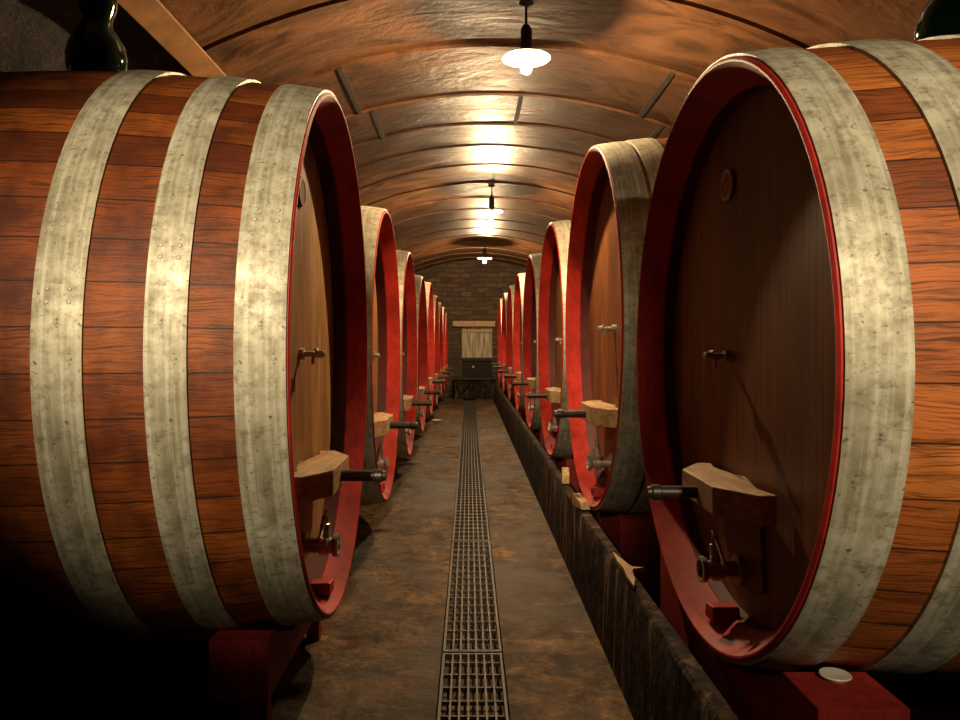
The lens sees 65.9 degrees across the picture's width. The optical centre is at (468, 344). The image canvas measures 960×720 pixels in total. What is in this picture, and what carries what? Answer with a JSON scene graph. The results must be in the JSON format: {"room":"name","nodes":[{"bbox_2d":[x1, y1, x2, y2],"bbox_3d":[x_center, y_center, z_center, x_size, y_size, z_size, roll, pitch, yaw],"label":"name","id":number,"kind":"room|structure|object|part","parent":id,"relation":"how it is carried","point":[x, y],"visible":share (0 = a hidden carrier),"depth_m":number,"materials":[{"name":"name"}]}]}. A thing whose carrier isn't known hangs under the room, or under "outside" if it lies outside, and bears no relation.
{"room":"wine cellar","nodes":[
{"label":"wine cellar","id":0,"kind":"room"},
{"bbox_2d":[0,0,191,75],"bbox_3d":[-2.572,-1.478,8.500,1.355,1.468,25.000,0,0,0],"label":"wall","id":1,"kind":"structure","parent":0,"point":[34,34],"depth_m":4.18,"materials":[{"name":"stone"}]},
{"bbox_2d":[414,260,525,399],"bbox_3d":[0.000,-0.450,21.150,6.900,4.500,0.300,0,0,0],"label":"wall","id":2,"kind":"structure","parent":0,"point":[472,290],"depth_m":21.00,"materials":[{"name":"brick"}]},
{"bbox_2d":[453,321,494,326],"bbox_3d":[0.140,-0.600,20.960,1.200,0.160,0.120,0,0,0],"label":"trim","id":3,"kind":"structure","parent":2,"relation":"attached to","point":[455,323],"depth_m":20.90,"materials":[{"name":"brown wood"}]},
{"bbox_2d":[453,377,495,379],"bbox_3d":[0.150,0.940,20.698,1.200,0.040,0.595,0,0,0],"label":"trim","id":4,"kind":"structure","parent":2,"relation":"attached to","point":[454,378],"depth_m":20.40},
{"bbox_2d":[462,327,491,376],"bbox_3d":[0.230,0.200,21.090,0.900,1.440,0.140,0,0,0],"label":"door","id":5,"kind":"structure","parent":2,"relation":"in","point":[476,341],"depth_m":21.10,"materials":[{"name":"brown wood"}]},
{"bbox_3d":[0.230,-0.080,21.125,0.860,0.880,0.050,0,0,0],"label":"panel","id":6,"kind":"part","parent":5,"relation":"part of","materials":[{"name":"beige wood"}]},
{"bbox_3d":[0.230,-0.400,21.075,0.860,0.080,0.050,0,0,0],"label":"rail","id":7,"kind":"part","parent":5,"relation":"part of","materials":[{"name":"brown wood"}]},
{"bbox_3d":[0.230,0.405,21.100,0.900,0.090,0.120,0,0,0],"label":"rail","id":8,"kind":"part","parent":5,"relation":"part of","materials":[{"name":"black wood"}]},
{"bbox_3d":[0.230,0.670,21.125,0.860,0.500,0.050,0,0,0],"label":"panel","id":9,"kind":"part","parent":5,"relation":"part of","materials":[{"name":"brown wood"}]},
{"bbox_2d":[0,398,959,719],"bbox_3d":[0.000,1.650,8.500,6.500,0.300,25.000,0,0,0],"label":"floor","id":10,"kind":"structure","parent":0,"point":[378,656],"depth_m":3.66,"materials":[{"name":"concrete"}]},
{"bbox_2d":[0,621,320,719],"bbox_3d":[-1.655,1.301,3.300,1.810,0.399,1.080,0,0,0],"label":"cradle","id":11,"kind":"object","parent":10,"relation":"on","point":[244,665],"visible":0.48,"depth_m":2.84,"materials":[{"name":"red paint"}]},
{"bbox_3d":[-1.655,1.465,3.660,1.610,0.070,0.120,0,0,0],"label":"tie rail","id":12,"kind":"part","parent":11,"relation":"part of","materials":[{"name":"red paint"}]},
{"bbox_2d":[0,70,386,639],"bbox_3d":[-1.550,0.040,3.300,2.361,2.422,2.018,0,0,0],"label":"wine cask","id":13,"kind":"object","parent":11,"relation":"on","point":[183,296],"visible":0.99,"depth_m":2.44,"materials":[{"name":"brown wood"}]},
{"bbox_2d":[64,0,127,71],"bbox_3d":[-1.660,-1.414,3.300,0.255,0.492,0.255,0,0,0],"label":"vessel","id":14,"kind":"object","parent":13,"relation":"on","point":[94,45],"visible":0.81,"depth_m":3.22,"materials":[{"name":"green"}]},
{"bbox_3d":[-0.751,0.739,3.300,0.016,0.441,0.439,0,0,0],"label":"manhole door","id":15,"kind":"part","parent":13,"relation":"part of","materials":[{"name":"brown wood"}]},
{"bbox_2d":[301,509,340,558],"bbox_3d":[-0.661,0.846,3.273,0.162,0.214,0.174,0,0,0],"label":"tap","id":16,"kind":"object","parent":13,"relation":"on","point":[323,544],"depth_m":3.27,"materials":[{"name":"silver metal"}]},
{"bbox_2d":[462,415,476,424],"bbox_3d":[0.016,1.520,14.950,0.288,0.039,2.040,0,0,0],"label":"drain grating","id":17,"kind":"object","parent":10,"relation":"on","point":[467,419],"visible":0.91,"depth_m":15.01,"materials":[{"name":"metal"}]},
{"bbox_2d":[463,407,475,414],"bbox_3d":[0.016,1.520,17.010,0.288,0.039,2.040,0,0,0],"label":"drain grating","id":18,"kind":"object","parent":10,"relation":"on","point":[467,410],"visible":0.9,"depth_m":16.94,"materials":[{"name":"metal"}]},
{"bbox_2d":[459,439,480,458],"bbox_3d":[0.016,1.520,10.830,0.288,0.039,2.040,0,0,0],"label":"drain grating","id":19,"kind":"object","parent":10,"relation":"on","point":[469,448],"visible":0.93,"depth_m":10.77,"materials":[{"name":"metal"}]},
{"bbox_2d":[461,425,478,438],"bbox_3d":[0.016,1.520,12.890,0.288,0.039,2.040,0,0,0],"label":"drain grating","id":20,"kind":"object","parent":10,"relation":"on","point":[468,431],"visible":0.9,"depth_m":12.95,"materials":[{"name":"metal"}]},
{"bbox_2d":[464,400,475,406],"bbox_3d":[0.016,1.520,19.070,0.288,0.039,2.040,0,0,0],"label":"drain grating","id":21,"kind":"object","parent":10,"relation":"on","point":[467,403],"visible":0.94,"depth_m":19.26,"materials":[{"name":"metal"}]},
{"bbox_2d":[457,458,483,488],"bbox_3d":[0.016,1.520,8.770,0.288,0.039,2.040,0,0,0],"label":"drain grating","id":22,"kind":"object","parent":10,"relation":"on","point":[465,477],"visible":0.91,"depth_m":8.70,"materials":[{"name":"metal"}]},
{"bbox_2d":[452,489,489,540],"bbox_3d":[0.016,1.520,6.710,0.288,0.039,2.040,0,0,0],"label":"drain grating","id":23,"kind":"object","parent":10,"relation":"on","point":[460,492],"visible":0.94,"depth_m":6.61,"materials":[{"name":"metal"}]},
{"bbox_2d":[443,541,501,652],"bbox_3d":[0.016,1.520,4.650,0.288,0.039,2.040,0,0,0],"label":"drain grating","id":24,"kind":"object","parent":10,"relation":"on","point":[453,641],"visible":0.95,"depth_m":4.45,"materials":[{"name":"metal"}]},
{"bbox_2d":[437,653,508,719],"bbox_3d":[0.016,1.520,2.590,0.288,0.039,2.040,0,0,0],"label":"drain grating","id":25,"kind":"object","parent":10,"relation":"on","point":[446,656],"visible":1,"depth_m":3.29,"materials":[{"name":"metal"}]},
{"bbox_2d":[454,380,494,398],"bbox_3d":[0.150,1.230,20.723,1.140,0.540,0.545,0,0,0],"label":"step","id":26,"kind":"structure","parent":10,"relation":"on","point":[463,389],"depth_m":20.45,"materials":[{"name":"wood"}]},
{"bbox_2d":[521,412,532,432],"bbox_3d":[1.810,1.256,11.700,1.900,0.488,1.080,0,0,0],"label":"cradle","id":27,"kind":"object","parent":10,"relation":"on","point":[523,415],"visible":0.08,"depth_m":11.47,"materials":[{"name":"red paint"}]},
{"bbox_2d":[504,273,524,412],"bbox_3d":[1.704,-0.030,11.700,2.311,2.331,2.271,0,0,0],"label":"wine cask","id":28,"kind":"object","parent":27,"relation":"on","point":[517,375],"visible":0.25,"depth_m":12.36,"materials":[{"name":"brown wood"}]},
{"bbox_2d":[533,428,552,460],"bbox_3d":[1.810,1.255,9.400,1.900,0.489,1.080,0,0,0],"label":"cradle","id":29,"kind":"object","parent":10,"relation":"on","point":[538,434],"visible":0.11,"depth_m":8.90,"materials":[{"name":"red paint"}]},
{"bbox_2d":[512,253,541,429],"bbox_3d":[1.704,-0.040,9.400,2.311,2.351,2.271,0,0,0],"label":"wine cask","id":30,"kind":"object","parent":29,"relation":"on","point":[530,382],"visible":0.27,"depth_m":10.03,"materials":[{"name":"brown wood"}]},
{"bbox_2d":[529,398,533,410],"bbox_3d":[0.841,0.742,9.373,0.162,0.214,0.174,0,0,0],"label":"tap","id":31,"kind":"object","parent":30,"relation":"on","point":[531,406],"depth_m":9.37,"materials":[{"name":"silver metal"}]},
{"bbox_2d":[553,458,588,510],"bbox_3d":[1.810,1.256,7.080,1.900,0.488,1.080,0,0,0],"label":"cradle","id":32,"kind":"object","parent":10,"relation":"on","point":[566,462],"visible":0.12,"depth_m":6.54,"materials":[{"name":"red paint"}]},
{"bbox_2d":[526,220,573,458],"bbox_3d":[1.704,-0.050,7.080,2.311,2.371,2.291,0,0,0],"label":"wine cask","id":33,"kind":"object","parent":32,"relation":"on","point":[552,394],"visible":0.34,"depth_m":7.62,"materials":[{"name":"brown wood"}]},
{"bbox_2d":[548,413,557,432],"bbox_3d":[0.841,0.739,7.053,0.162,0.214,0.174,0,0,0],"label":"tap","id":34,"kind":"object","parent":33,"relation":"on","point":[553,426],"depth_m":7.05,"materials":[{"name":"silver metal"}]},
{"bbox_2d":[493,382,738,719],"bbox_3d":[0.700,1.258,8.500,0.080,0.485,25.000,0,0,0],"label":"kerb","id":35,"kind":"object","parent":10,"relation":"on","point":[658,677],"visible":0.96,"depth_m":3.30,"materials":[{"name":"concrete"}]},
{"bbox_2d":[562,467,569,483],"bbox_3d":[0.712,0.961,5.451,0.052,0.099,0.139,0,0,6],"label":"wedge","id":36,"kind":"object","parent":35,"relation":"on","point":[565,470],"visible":1,"depth_m":5.41,"materials":[{"name":"brown wood"}]},
{"bbox_2d":[572,493,589,509],"bbox_3d":[0.700,0.975,4.621,0.056,0.069,0.178,0,0,-11],"label":"wedge","id":37,"kind":"object","parent":35,"relation":"on","point":[578,499],"visible":1,"depth_m":4.60,"materials":[{"name":"brown wood"}]},
{"bbox_2d":[613,552,644,588],"bbox_3d":[0.734,1.003,3.315,0.110,0.018,0.507,0,0,0],"label":"timber splinter","id":38,"kind":"object","parent":35,"relation":"on","point":[628,570],"visible":1,"depth_m":3.30,"materials":[{"name":"brown wood"}]},
{"bbox_2d":[589,509,659,607],"bbox_3d":[1.810,1.244,4.750,1.900,0.512,1.080,0,0,0],"label":"cradle","id":39,"kind":"object","parent":10,"relation":"on","point":[634,537],"visible":0.2,"depth_m":4.21,"materials":[{"name":"red paint"}]},
{"bbox_2d":[554,138,667,514],"bbox_3d":[1.704,-0.105,4.750,2.311,2.423,2.323,0,0,0],"label":"wine cask","id":40,"kind":"object","parent":39,"relation":"on","point":[616,180],"visible":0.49,"depth_m":4.74,"materials":[{"name":"brown wood"}]},
{"bbox_2d":[586,438,612,470],"bbox_3d":[0.841,0.707,4.723,0.162,0.214,0.174,0,0,0],"label":"tap","id":41,"kind":"object","parent":40,"relation":"on","point":[597,462],"depth_m":4.72,"materials":[{"name":"silver metal"}]},
{"bbox_3d":[0.931,0.600,4.750,0.016,0.444,0.439,0,0,0],"label":"manhole door","id":42,"kind":"part","parent":40,"relation":"part of","materials":[{"name":"brown wood"}]},
{"bbox_2d":[660,549,959,719],"bbox_3d":[1.705,1.185,2.500,1.740,0.629,1.460,0,0,0],"label":"cradle","id":43,"kind":"object","parent":10,"relation":"on","point":[752,693],"visible":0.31,"depth_m":2.05,"materials":[{"name":"red paint"}]},
{"bbox_2d":[637,34,959,683],"bbox_3d":[1.616,0.040,2.500,2.028,2.018,2.008,0,0,0],"label":"wine cask","id":44,"kind":"object","parent":43,"relation":"on","point":[798,317],"visible":1,"depth_m":1.96,"materials":[{"name":"brown wood"}]},
{"bbox_2d":[696,529,745,584],"bbox_3d":[0.849,0.718,2.476,0.137,0.181,0.148,0,0,0],"label":"tap","id":45,"kind":"object","parent":44,"relation":"on","point":[717,568],"depth_m":2.48,"materials":[{"name":"silver metal"}]},
{"bbox_3d":[0.926,0.629,2.500,0.016,0.371,0.369,0,0,0],"label":"manhole door","id":46,"kind":"part","parent":44,"relation":"part of","materials":[{"name":"brown wood"}]},
{"bbox_2d":[913,0,959,40],"bbox_3d":[1.640,-1.195,2.500,0.242,0.467,0.242,0,0,0],"label":"vessel","id":47,"kind":"object","parent":44,"relation":"on","point":[937,17],"visible":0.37,"depth_m":2.44,"materials":[{"name":"green"}]},
{"bbox_2d":[818,667,851,683],"bbox_3d":[0.955,0.863,1.930,0.080,0.013,0.080,0,0,0],"label":"round lid","id":48,"kind":"object","parent":43,"relation":"on","point":[834,675],"visible":1,"depth_m":1.92,"materials":[{"name":"white ceramic"}]},
{"bbox_3d":[1.705,1.465,2.860,1.540,0.070,0.120,0,0,0],"label":"tie rail","id":49,"kind":"part","parent":43,"relation":"part of","materials":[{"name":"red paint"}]},
{"bbox_3d":[1.810,1.256,14.000,1.900,0.488,1.080,0,0,0],"label":"cradle","id":50,"kind":"object","parent":10,"relation":"on","visible":0},
{"bbox_2d":[498,285,514,401],"bbox_3d":[1.704,-0.030,14.000,2.311,2.331,2.271,0,0,0],"label":"wine cask","id":51,"kind":"object","parent":50,"relation":"on","point":[510,300],"visible":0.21,"depth_m":14.67,"materials":[{"name":"brown wood"}]},
{"bbox_3d":[1.810,1.255,16.300,1.900,0.489,1.080,0,0,0],"label":"cradle","id":52,"kind":"object","parent":10,"relation":"on","visible":0},
{"bbox_2d":[494,293,507,393],"bbox_3d":[1.704,-0.040,16.300,2.311,2.351,2.271,0,0,0],"label":"wine cask","id":53,"kind":"object","parent":52,"relation":"on","point":[505,295],"visible":0.18,"depth_m":17.05,"materials":[{"name":"brown wood"}]},
{"bbox_3d":[1.810,1.255,18.600,1.900,0.490,1.080,0,0,0],"label":"cradle","id":54,"kind":"object","parent":10,"relation":"on","visible":0},
{"bbox_2d":[491,298,502,387],"bbox_3d":[1.704,-0.050,18.600,2.311,2.371,2.271,0,0,0],"label":"wine cask","id":55,"kind":"object","parent":54,"relation":"on","point":[499,363],"visible":0.14,"depth_m":19.29,"materials":[{"name":"brown wood"}]},
{"bbox_3d":[-1.655,1.284,13.450,1.230,0.433,1.080,0,0,0],"label":"cradle","id":56,"kind":"object","parent":10,"relation":"on","visible":0},
{"bbox_2d":[433,295,448,405],"bbox_3d":[-1.550,0.100,13.450,2.361,2.158,1.998,0,0,0],"label":"wine cask","id":57,"kind":"object","parent":56,"relation":"on","point":[435,298],"visible":0.1,"depth_m":14.03,"materials":[{"name":"brown wood"}]},
{"bbox_3d":[-1.655,1.279,15.480,1.230,0.442,1.080,0,0,0],"label":"cradle","id":58,"kind":"object","parent":10,"relation":"on","visible":0},
{"bbox_2d":[438,302,450,397],"bbox_3d":[-1.550,0.100,15.480,2.361,2.138,1.998,0,0,0],"label":"wine cask","id":59,"kind":"object","parent":58,"relation":"on","point":[441,372],"visible":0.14,"depth_m":15.98,"materials":[{"name":"brown wood"}]},
{"bbox_3d":[-1.655,1.279,17.510,1.230,0.442,1.080,0,0,0],"label":"cradle","id":60,"kind":"object","parent":10,"relation":"on","visible":0},
{"bbox_2d":[442,307,452,390],"bbox_3d":[-1.550,0.100,17.510,2.361,2.138,1.998,0,0,0],"label":"wine cask","id":61,"kind":"object","parent":60,"relation":"on","point":[443,308],"visible":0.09,"depth_m":18.26,"materials":[{"name":"brown wood"}]},
{"bbox_3d":[-1.655,1.276,19.540,1.230,0.449,1.080,0,0,0],"label":"cradle","id":62,"kind":"object","parent":10,"relation":"on","visible":0},
{"bbox_2d":[445,313,454,385],"bbox_3d":[-1.550,0.120,19.540,2.361,2.078,1.998,0,0,0],"label":"wine cask","id":63,"kind":"object","parent":62,"relation":"on","point":[446,317],"visible":0.08,"depth_m":20.19,"materials":[{"name":"brown wood"}]},
{"bbox_2d":[159,0,928,272],"bbox_3d":[0.678,-1.852,8.500,5.192,1.172,25.000,0,0,0],"label":"ceiling","id":64,"kind":"structure","parent":0,"point":[438,85],"depth_m":6.16,"materials":[{"name":"paint"}]},
{"bbox_2d":[118,0,226,77],"bbox_3d":[-1.800,-1.873,7.100,0.166,0.105,6.400,0,0,0],"label":"wooden plank","id":65,"kind":"object","parent":64,"relation":"attached to","point":[152,15],"visible":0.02,"depth_m":4.45,"materials":[{"name":"brown wood"}]},
{"bbox_2d":[337,67,361,113],"bbox_3d":[-1.040,-2.216,6.480,0.047,0.042,1.120,0,0,0],"label":"trim","id":66,"kind":"structure","parent":64,"relation":"attached to","point":[339,69],"depth_m":6.38,"materials":[{"name":"grey metal"}]},
{"bbox_2d":[370,109,384,138],"bbox_3d":[-0.929,-2.247,7.525,0.047,0.041,0.910,0,0,0],"label":"trim","id":67,"kind":"structure","parent":64,"relation":"attached to","point":[372,112],"depth_m":7.46,"materials":[{"name":"grey metal"}]},
{"bbox_2d":[477,241,491,262],"bbox_3d":[0.360,-2.151,17.100,0.336,0.518,0.336,0,0,0],"label":"pendant lamp","id":68,"kind":"object","parent":64,"relation":"hanging from","point":[484,257],"visible":0.98,"depth_m":17.07,"materials":[{"name":"white glass"}]},
{"bbox_2d":[481,185,502,218],"bbox_3d":[0.340,-2.151,11.100,0.336,0.519,0.336,0,0,0],"label":"pendant lamp","id":69,"kind":"object","parent":64,"relation":"hanging from","point":[491,210],"visible":1,"depth_m":11.08,"materials":[{"name":"white glass"}]},
{"bbox_3d":[0.340,-2.019,11.100,0.336,0.038,0.336,0,0,0],"label":"lamp shade","id":70,"kind":"part","parent":69,"relation":"part of","materials":[{"name":"white ceramic"}]},
{"bbox_2d":[513,95,522,124],"bbox_3d":[0.500,-2.391,7.525,0.042,0.034,0.910,0,0,0],"label":"trim","id":71,"kind":"structure","parent":64,"relation":"attached to","point":[520,99],"depth_m":7.47,"materials":[{"name":"grey metal"}]},
{"bbox_2d":[502,0,549,73],"bbox_3d":[0.400,-2.151,5.170,0.336,0.517,0.336,0,0,0],"label":"pendant lamp","id":72,"kind":"object","parent":64,"relation":"hanging from","point":[526,57],"visible":1,"depth_m":5.15,"materials":[{"name":"white glass"}]},
{"bbox_3d":[0.400,-2.019,5.170,0.336,0.038,0.336,0,0,0],"label":"lamp shade","id":73,"kind":"part","parent":72,"relation":"part of","materials":[{"name":"white ceramic"}]},
{"bbox_3d":[0.400,-1.928,5.170,0.068,0.072,0.072,0,0,0],"label":"bulb","id":74,"kind":"part","parent":72,"relation":"part of","materials":[{"name":"white glass"}]},
{"bbox_2d":[638,72,674,117],"bbox_3d":[1.629,-2.183,6.480,0.048,0.043,1.120,0,0,0],"label":"trim","id":75,"kind":"structure","parent":64,"relation":"attached to","point":[668,78],"depth_m":6.41,"materials":[{"name":"grey metal"}]},
{"bbox_2d":[649,124,663,137],"bbox_3d":[1.849,-2.107,7.525,0.049,0.044,0.910,0,0,0],"label":"trim","id":76,"kind":"structure","parent":64,"relation":"attached to","point":[661,126],"depth_m":7.26,"materials":[{"name":"grey metal"}]},
{"bbox_3d":[-1.655,1.288,5.330,1.230,0.423,1.080,0,0,0],"label":"cradle","id":77,"kind":"object","parent":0,"visible":0},
{"bbox_2d":[360,206,417,505],"bbox_3d":[-1.550,0.075,5.330,2.361,2.238,1.988,0,0,0],"label":"wine cask","id":78,"kind":"object","parent":77,"relation":"on","point":[383,424],"visible":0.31,"depth_m":5.78,"materials":[{"name":"brown wood"}]},
{"bbox_2d":[377,442,388,470],"bbox_3d":[-0.661,0.811,5.303,0.162,0.214,0.174,0,0,0],"label":"tap","id":79,"kind":"object","parent":78,"relation":"on","point":[382,463],"depth_m":5.30,"materials":[{"name":"silver metal"}]},
{"bbox_3d":[-1.655,1.283,7.360,1.230,0.434,1.080,0,0,0],"label":"cradle","id":80,"kind":"object","parent":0,"visible":0},
{"bbox_2d":[396,250,431,458],"bbox_3d":[-1.550,0.090,7.360,2.361,2.178,1.998,0,0,0],"label":"wine cask","id":81,"kind":"object","parent":80,"relation":"on","point":[408,403],"visible":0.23,"depth_m":7.86,"materials":[{"name":"brown wood"}]},
{"bbox_2d":[404,415,410,435],"bbox_3d":[-0.661,0.803,7.333,0.162,0.214,0.174,0,0,0],"label":"tap","id":82,"kind":"object","parent":81,"relation":"on","point":[407,431],"depth_m":7.33,"materials":[{"name":"silver metal"}]},
{"bbox_3d":[-1.655,1.289,9.390,1.230,0.422,1.080,0,0,0],"label":"cradle","id":83,"kind":"object","parent":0,"visible":0},
{"bbox_2d":[414,275,439,433],"bbox_3d":[-1.550,0.120,9.390,2.361,2.138,1.998,0,0,0],"label":"wine cask","id":84,"kind":"object","parent":83,"relation":"on","point":[421,307],"visible":0.14,"depth_m":9.88,"materials":[{"name":"brown wood"}]},
{"bbox_3d":[-1.655,1.282,11.420,1.230,0.436,1.080,0,0,0],"label":"cradle","id":85,"kind":"object","parent":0,"visible":0},
{"bbox_2d":[425,282,444,416],"bbox_3d":[-1.550,0.070,11.420,2.361,2.218,1.998,0,0,0],"label":"wine cask","id":86,"kind":"object","parent":85,"relation":"on","point":[428,286],"visible":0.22,"depth_m":11.97,"materials":[{"name":"brown wood"}]}
]}

